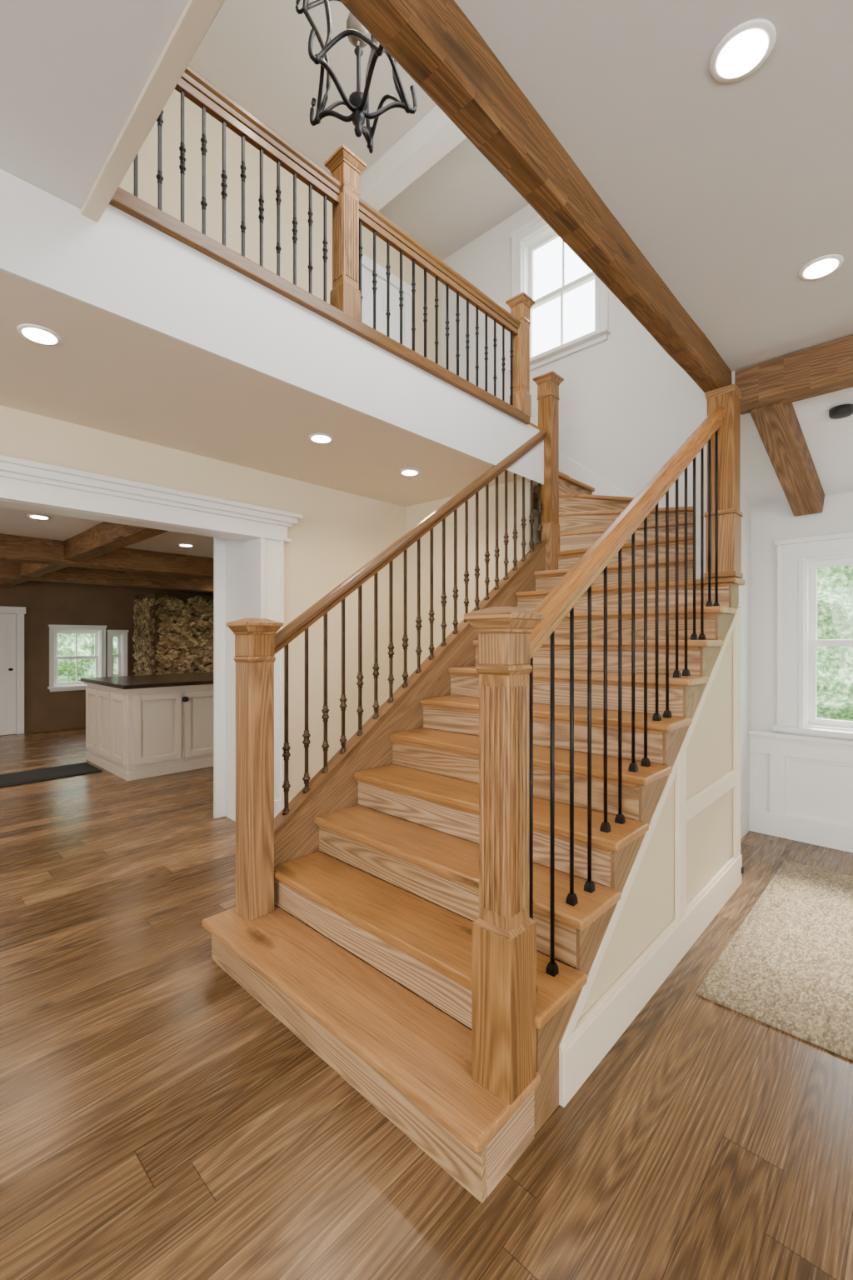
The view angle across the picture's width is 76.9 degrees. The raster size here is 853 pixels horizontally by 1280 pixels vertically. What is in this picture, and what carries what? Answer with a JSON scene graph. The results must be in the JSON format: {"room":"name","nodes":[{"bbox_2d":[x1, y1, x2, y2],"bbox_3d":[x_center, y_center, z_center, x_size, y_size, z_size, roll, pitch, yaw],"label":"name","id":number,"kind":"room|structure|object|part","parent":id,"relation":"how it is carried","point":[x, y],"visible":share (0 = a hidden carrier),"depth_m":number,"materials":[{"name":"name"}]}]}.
{"room":"house stair hall","nodes":[
{"label":"house stair hall","id":0,"kind":"room"},
{"bbox_2d":[0,580,213,735],"bbox_3d":[-6.473,0.200,8.255,0.151,2.501,9.301,0,0,43],"label":"wall","id":1,"kind":"structure","parent":0,"point":[46,603],"depth_m":8.67,"materials":[{"name":"brown paint"}]},
{"bbox_2d":[0,605,25,735],"bbox_3d":[-6.578,0.470,7.968,0.089,1.960,1.020,0,0,43],"label":"door","id":2,"kind":"structure","parent":1,"relation":"in","point":[12,626],"depth_m":8.23,"materials":[{"name":"wood"}]},
{"bbox_2d":[47,625,106,691],"bbox_3d":[-5.795,0.292,8.907,0.241,1.076,0.840,0,0,43],"label":"window","id":3,"kind":"structure","parent":1,"relation":"in","point":[99,632],"depth_m":8.88,"materials":[{"name":"white wood"}]},
{"bbox_2d":[106,630,128,676],"bbox_3d":[-5.393,0.278,9.332,0.241,0.906,0.351,0,0,43],"label":"window","id":4,"kind":"structure","parent":1,"relation":"in","point":[121,635],"depth_m":9.36,"materials":[{"name":"white wood"}]},
{"bbox_2d":[0,506,213,557],"bbox_3d":[-4.076,-1.050,5.987,6.651,0.101,9.300,0,0,43],"label":"ceiling","id":5,"kind":"structure","parent":0,"point":[12,522],"depth_m":4.97,"materials":[{"name":"white paint"}]},
{"bbox_2d":[27,514,50,519],"bbox_3d":[-3.135,-0.995,4.341,0.154,0.009,0.154,0,0,43],"label":"recessed light","id":6,"kind":"object","parent":5,"relation":"in","point":[32,516],"visible":1,"depth_m":4.32,"materials":[{"name":"white plastic"}]},
{"bbox_2d":[0,521,168,587],"bbox_3d":[-4.121,-0.903,5.976,6.400,0.193,0.186,0,0,43],"label":"ceiling beam","id":7,"kind":"structure","parent":5,"relation":"attached to","point":[104,537],"depth_m":4.83,"materials":[{"name":"brown wood"}]},
{"bbox_2d":[0,533,213,579],"bbox_3d":[-3.685,-0.883,5.549,0.227,0.234,9.000,0,0,43],"label":"ceiling beam","id":8,"kind":"structure","parent":5,"relation":"attached to","point":[12,547],"depth_m":5.76,"materials":[{"name":"brown wood"}]},
{"bbox_2d":[0,560,213,592],"bbox_3d":[-5.218,-0.893,6.999,0.207,0.214,9.000,0,0,43],"label":"ceiling beam","id":9,"kind":"structure","parent":5,"relation":"attached to","point":[8,570],"depth_m":7.66,"materials":[{"name":"brown wood"}]},
{"bbox_2d":[178,543,194,546],"bbox_3d":[-2.527,-0.995,5.638,0.154,0.009,0.154,0,0,43],"label":"recessed light","id":10,"kind":"object","parent":5,"relation":"in","point":[180,544],"visible":1,"depth_m":5.62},
{"bbox_2d":[0,405,405,802],"bbox_3d":[-2.579,0.085,3.058,0.551,2.731,6.901,0,0,43],"label":"wall","id":11,"kind":"structure","parent":0,"point":[338,532],"depth_m":4.38,"materials":[{"name":"beige paint"}]},
{"bbox_2d":[0,455,303,821],"bbox_3d":[-2.718,0.230,2.835,0.676,2.441,4.386,0,0,43],"label":"trim","id":12,"kind":"structure","parent":11,"relation":"attached to","point":[249,540],"depth_m":4.02,"materials":[{"name":"white wood"}]},
{"bbox_2d":[0,270,541,513],"bbox_3d":[-1.867,-1.515,2.866,1.951,0.471,7.801,0,0,43],"label":"ceiling","id":13,"kind":"structure","parent":0,"point":[108,372],"depth_m":2.97,"materials":[{"name":"paint"}]},
{"bbox_2d":[16,323,62,345],"bbox_3d":[-1.619,-1.274,2.247,0.154,0.009,0.154,0,0,43],"label":"recessed light","id":14,"kind":"object","parent":13,"relation":"in","point":[35,333],"visible":1,"depth_m":2.23,"materials":[{"name":"white plastic"}]},
{"bbox_2d":[109,186,530,424],"bbox_3d":[-0.253,-1.728,3.167,0.121,0.068,2.986,0,0,43],"label":"trim","id":15,"kind":"structure","parent":13,"relation":"on","point":[122,199],"depth_m":2.63,"materials":[{"name":"brown wood"}]},
{"bbox_2d":[133,65,535,417],"bbox_3d":[-0.241,-2.215,3.179,0.167,0.930,3.018,0,0,43],"label":"balcony railing","id":16,"kind":"object","parent":15,"relation":"on","point":[341,188],"visible":0.91,"depth_m":2.91,"materials":[{"name":"brown wood"}]},
{"bbox_3d":[-0.270,-2.426,3.149,0.074,0.112,2.935,0,0,43],"label":"rail","id":17,"kind":"part","parent":16,"relation":"part of","materials":[{"name":"brown wood"}]},
{"bbox_2d":[309,433,333,443],"bbox_3d":[-0.668,-1.274,3.398,0.154,0.009,0.154,0,0,43],"label":"recessed light","id":18,"kind":"object","parent":13,"relation":"in","point":[316,437],"visible":1,"depth_m":3.39,"materials":[{"name":"white plastic"}]},
{"bbox_2d":[400,469,419,475],"bbox_3d":[-0.128,-1.274,4.085,0.154,0.009,0.154,0,0,43],"label":"recessed light","id":19,"kind":"object","parent":13,"relation":"in","point":[404,472],"visible":1,"depth_m":4.07,"materials":[{"name":"white plastic"}]},
{"bbox_2d":[119,89,441,365],"bbox_3d":[-1.732,-3.100,4.390,0.150,2.700,5.400,0,0,43],"label":"wall","id":20,"kind":"structure","parent":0,"point":[171,129],"depth_m":4.52,"materials":[{"name":"beige paint"}]},
{"bbox_2d":[188,0,529,260],"bbox_3d":[-0.466,-4.510,3.262,3.441,0.121,5.501,0,0,43],"label":"ceiling","id":21,"kind":"structure","parent":0,"point":[255,52],"depth_m":4.45,"materials":[{"name":"paint"}]},
{"bbox_2d":[295,0,417,153],"bbox_3d":[-0.325,-3.348,2.376,0.667,2.195,0.636,0,0,43],"label":"chandelier","id":22,"kind":"object","parent":21,"relation":"hanging from","point":[358,36],"visible":0.9,"depth_m":2.39,"materials":[{"name":"metal"}]},
{"bbox_2d":[359,105,466,210],"bbox_3d":[0.461,-4.340,4.257,3.220,0.220,0.220,0,0,43],"label":"beam","id":23,"kind":"structure","parent":21,"relation":"attached to","point":[433,137],"depth_m":4.77,"materials":[{"name":"white paint"}]},
{"bbox_2d":[0,726,852,1279],"bbox_3d":[-1.551,1.500,3.600,14.000,0.100,9.500,0,0,43],"label":"floor","id":24,"kind":"structure","parent":0,"point":[158,1121],"depth_m":1.63,"materials":[{"name":"brown wood"}]},
{"bbox_2d":[0,762,102,787],"bbox_3d":[-4.418,1.441,5.444,0.601,0.016,1.841,0,0,43],"label":"doormat","id":25,"kind":"object","parent":24,"relation":"on","point":[66,771],"visible":1,"depth_m":5.75,"materials":[{"name":"black fabric"}]},
{"bbox_2d":[80,672,213,780],"bbox_3d":[-2.655,0.955,6.977,1.575,0.990,2.811,0,0,43],"label":"kitchen island","id":26,"kind":"object","parent":24,"relation":"on","point":[139,727],"visible":0.62,"depth_m":5.85,"materials":[{"name":"paint"}]},
{"bbox_2d":[132,592,213,675],"bbox_3d":[-4.186,0.332,9.807,0.980,2.234,1.900,0,0,43],"label":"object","id":27,"kind":"object","parent":24,"relation":"on","point":[173,632],"visible":0.4,"depth_m":9.14,"materials":[{"name":"brown stone"}]},
{"bbox_2d":[201,370,745,1203],"bbox_3d":[0.644,-0.370,3.360,2.059,3.641,3.633,0,0,43],"label":"staircase","id":28,"kind":"structure","parent":24,"relation":"on","point":[431,797],"depth_m":2.37,"materials":[{"name":"brown wood"}]},
{"bbox_2d":[695,860,852,1060],"bbox_3d":[2.670,1.444,1.952,2.614,0.012,1.804,0,0,43],"label":"area rug","id":29,"kind":"object","parent":24,"relation":"on","point":[788,967],"visible":1,"depth_m":2.39,"materials":[{"name":"beige carpet"}]},
{"bbox_2d":[0,0,852,371],"bbox_3d":[0.569,-1.685,-0.090,5.650,0.131,6.851,0,0,43],"label":"ceiling","id":30,"kind":"structure","parent":0,"point":[727,191],"depth_m":1.66,"materials":[{"name":"paint"}]},
{"bbox_2d":[80,0,224,222],"bbox_3d":[-0.793,-1.609,1.577,1.340,0.019,0.058,0,0,43],"label":"trim","id":31,"kind":"structure","parent":30,"relation":"attached to","point":[197,17],"depth_m":1.58,"materials":[{"name":"white wood"}]},
{"bbox_2d":[340,0,732,392],"bbox_3d":[0.811,-1.534,2.219,0.107,0.173,3.060,0,0,43],"label":"ceiling beam","id":32,"kind":"structure","parent":30,"relation":"attached to","point":[434,42],"depth_m":1.64,"materials":[{"name":"brown wood"}]},
{"bbox_2d":[710,18,776,83],"bbox_3d":[0.868,-1.615,1.477,0.159,0.009,0.159,0,0,43],"label":"recessed light","id":33,"kind":"object","parent":30,"relation":"in","point":[746,47],"visible":1,"depth_m":1.47,"materials":[{"name":"white plastic"}]},
{"bbox_2d":[735,334,852,414],"bbox_3d":[3.377,-1.499,1.872,4.065,0.223,0.166,0,0,43],"label":"ceiling beam","id":34,"kind":"structure","parent":30,"relation":"attached to","point":[827,367],"depth_m":3.01,"materials":[{"name":"brown wood"}]},
{"bbox_2d":[799,254,844,280],"bbox_3d":[1.713,-1.615,2.331,0.159,0.009,0.159,0,0,43],"label":"recessed light","id":35,"kind":"object","parent":30,"relation":"in","point":[824,266],"visible":1,"depth_m":2.32,"materials":[{"name":"white plastic"}]},
{"bbox_2d":[405,479,530,678],"bbox_3d":[0.322,0.085,4.761,1.326,2.730,0.120,0,0,43],"label":"wall","id":36,"kind":"structure","parent":0,"point":[415,514],"depth_m":4.76,"materials":[{"name":"beige paint"}]},
{"bbox_2d":[0,168,544,484],"bbox_3d":[-1.396,-1.487,1.926,0.017,0.418,6.881,0,0,43],"label":"balcony fascia","id":37,"kind":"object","parent":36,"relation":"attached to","point":[119,265],"depth_m":2.43,"materials":[{"name":"white paint"}]},
{"bbox_2d":[441,204,852,764],"bbox_3d":[2.899,-1.550,3.830,7.651,6.001,0.151,0,0,43],"label":"wall","id":38,"kind":"structure","parent":0,"point":[627,406],"depth_m":4.79,"materials":[{"name":"white paint"}]},
{"bbox_2d":[507,215,611,372],"bbox_3d":[1.310,-3.477,5.271,1.080,1.475,0.241,0,0,43],"label":"window","id":39,"kind":"structure","parent":38,"relation":"in","point":[536,233],"depth_m":5.35,"materials":[{"name":"white wood"}]},
{"bbox_2d":[559,451,659,508],"bbox_3d":[1.770,-1.280,4.782,1.800,1.259,0.018,0,0,43],"label":"baseboard","id":40,"kind":"structure","parent":38,"relation":"attached to","point":[567,466],"depth_m":5.02,"materials":[{"name":"white wood"}]},
{"bbox_2d":[749,729,852,826],"bbox_3d":[4.015,1.067,2.623,4.271,0.766,0.071,0,0,43],"label":"wainscoting","id":41,"kind":"structure","parent":38,"relation":"attached to","point":[802,776],"depth_m":3.87,"materials":[{"name":"white wood"}]},
{"bbox_2d":[749,808,852,852],"bbox_3d":[4.003,1.365,2.647,4.221,0.171,0.053,0,0,43],"label":"baseboard","id":42,"kind":"structure","parent":38,"relation":"attached to","point":[834,836],"depth_m":3.85,"materials":[{"name":"white wood"}]},
{"bbox_2d":[773,531,852,739],"bbox_3d":[3.203,-0.013,3.482,1.591,1.446,0.241,0,0,43],"label":"window","id":43,"kind":"structure","parent":38,"relation":"in","point":[799,559],"depth_m":3.90,"materials":[{"name":"white wood"}]},
{"bbox_2d":[694,370,750,839],"bbox_3d":[2.146,-1.500,3.696,0.241,5.901,1.081,0,0,43],"label":"wall","id":44,"kind":"structure","parent":0,"point":[700,401],"depth_m":3.94,"materials":[{"name":"white paint"}]},
{"bbox_2d":[740,386,852,506],"bbox_3d":[3.710,-1.355,2.286,4.350,0.690,1.020,0,0,43],"label":"ceiling","id":45,"kind":"structure","parent":0,"point":[829,441],"depth_m":3.53,"materials":[{"name":"white paint"}]},
{"bbox_2d":[750,401,824,516],"bbox_3d":[2.381,-1.199,3.512,1.000,0.624,0.170,0,0,-42],"label":"ceiling beam","id":46,"kind":"structure","parent":45,"relation":"attached to","point":[777,425],"depth_m":3.44,"materials":[{"name":"brown wood"}]},
{"bbox_2d":[829,404,852,419],"bbox_3d":[2.471,-1.355,3.196,0.120,0.050,0.120,0,0,43],"label":"smoke detector","id":47,"kind":"object","parent":45,"relation":"attached to","point":[842,411],"visible":1,"depth_m":3.16,"materials":[{"name":"black plastic"}]},
{"bbox_3d":[-2.449,-3.100,2.178,2.051,2.701,1.201,0,0,43],"label":"wall","id":48,"kind":"structure","parent":0,"visible":0},
{"bbox_2d":[361,253,412,349],"bbox_3d":[-0.477,-2.805,5.543,0.090,2.111,0.941,0,0,43],"label":"door","id":49,"kind":"structure","parent":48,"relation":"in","point":[367,262],"depth_m":5.60,"materials":[{"name":"wood"}]},
{"label":"outside","id":50,"kind":"structure","parent":0,"visible":0},
{"bbox_3d":[-3.633,1.570,3.435,70.001,0.041,60.001,0,0,43],"label":"lawn","id":51,"kind":"structure","parent":50,"visible":0},
{"bbox_2d":[57,633,117,682],"bbox_3d":[-7.418,0.150,12.521,0.778,2.790,12.000,0,0,43],"label":"hedge","id":52,"kind":"object","parent":51,"relation":"on","point":[66,642],"visible":0.06,"depth_m":12.14,"materials":[{"name":"green plant"}]},
{"bbox_2d":[816,565,852,720],"bbox_3d":[7.067,-0.123,4.562,12.000,3.336,0.846,0,0,43],"label":"window pane","id":53,"kind":"object","parent":51,"relation":"on","point":[835,584],"visible":0.04,"depth_m":6.58,"materials":[{"name":"clear glass"}]}
]}

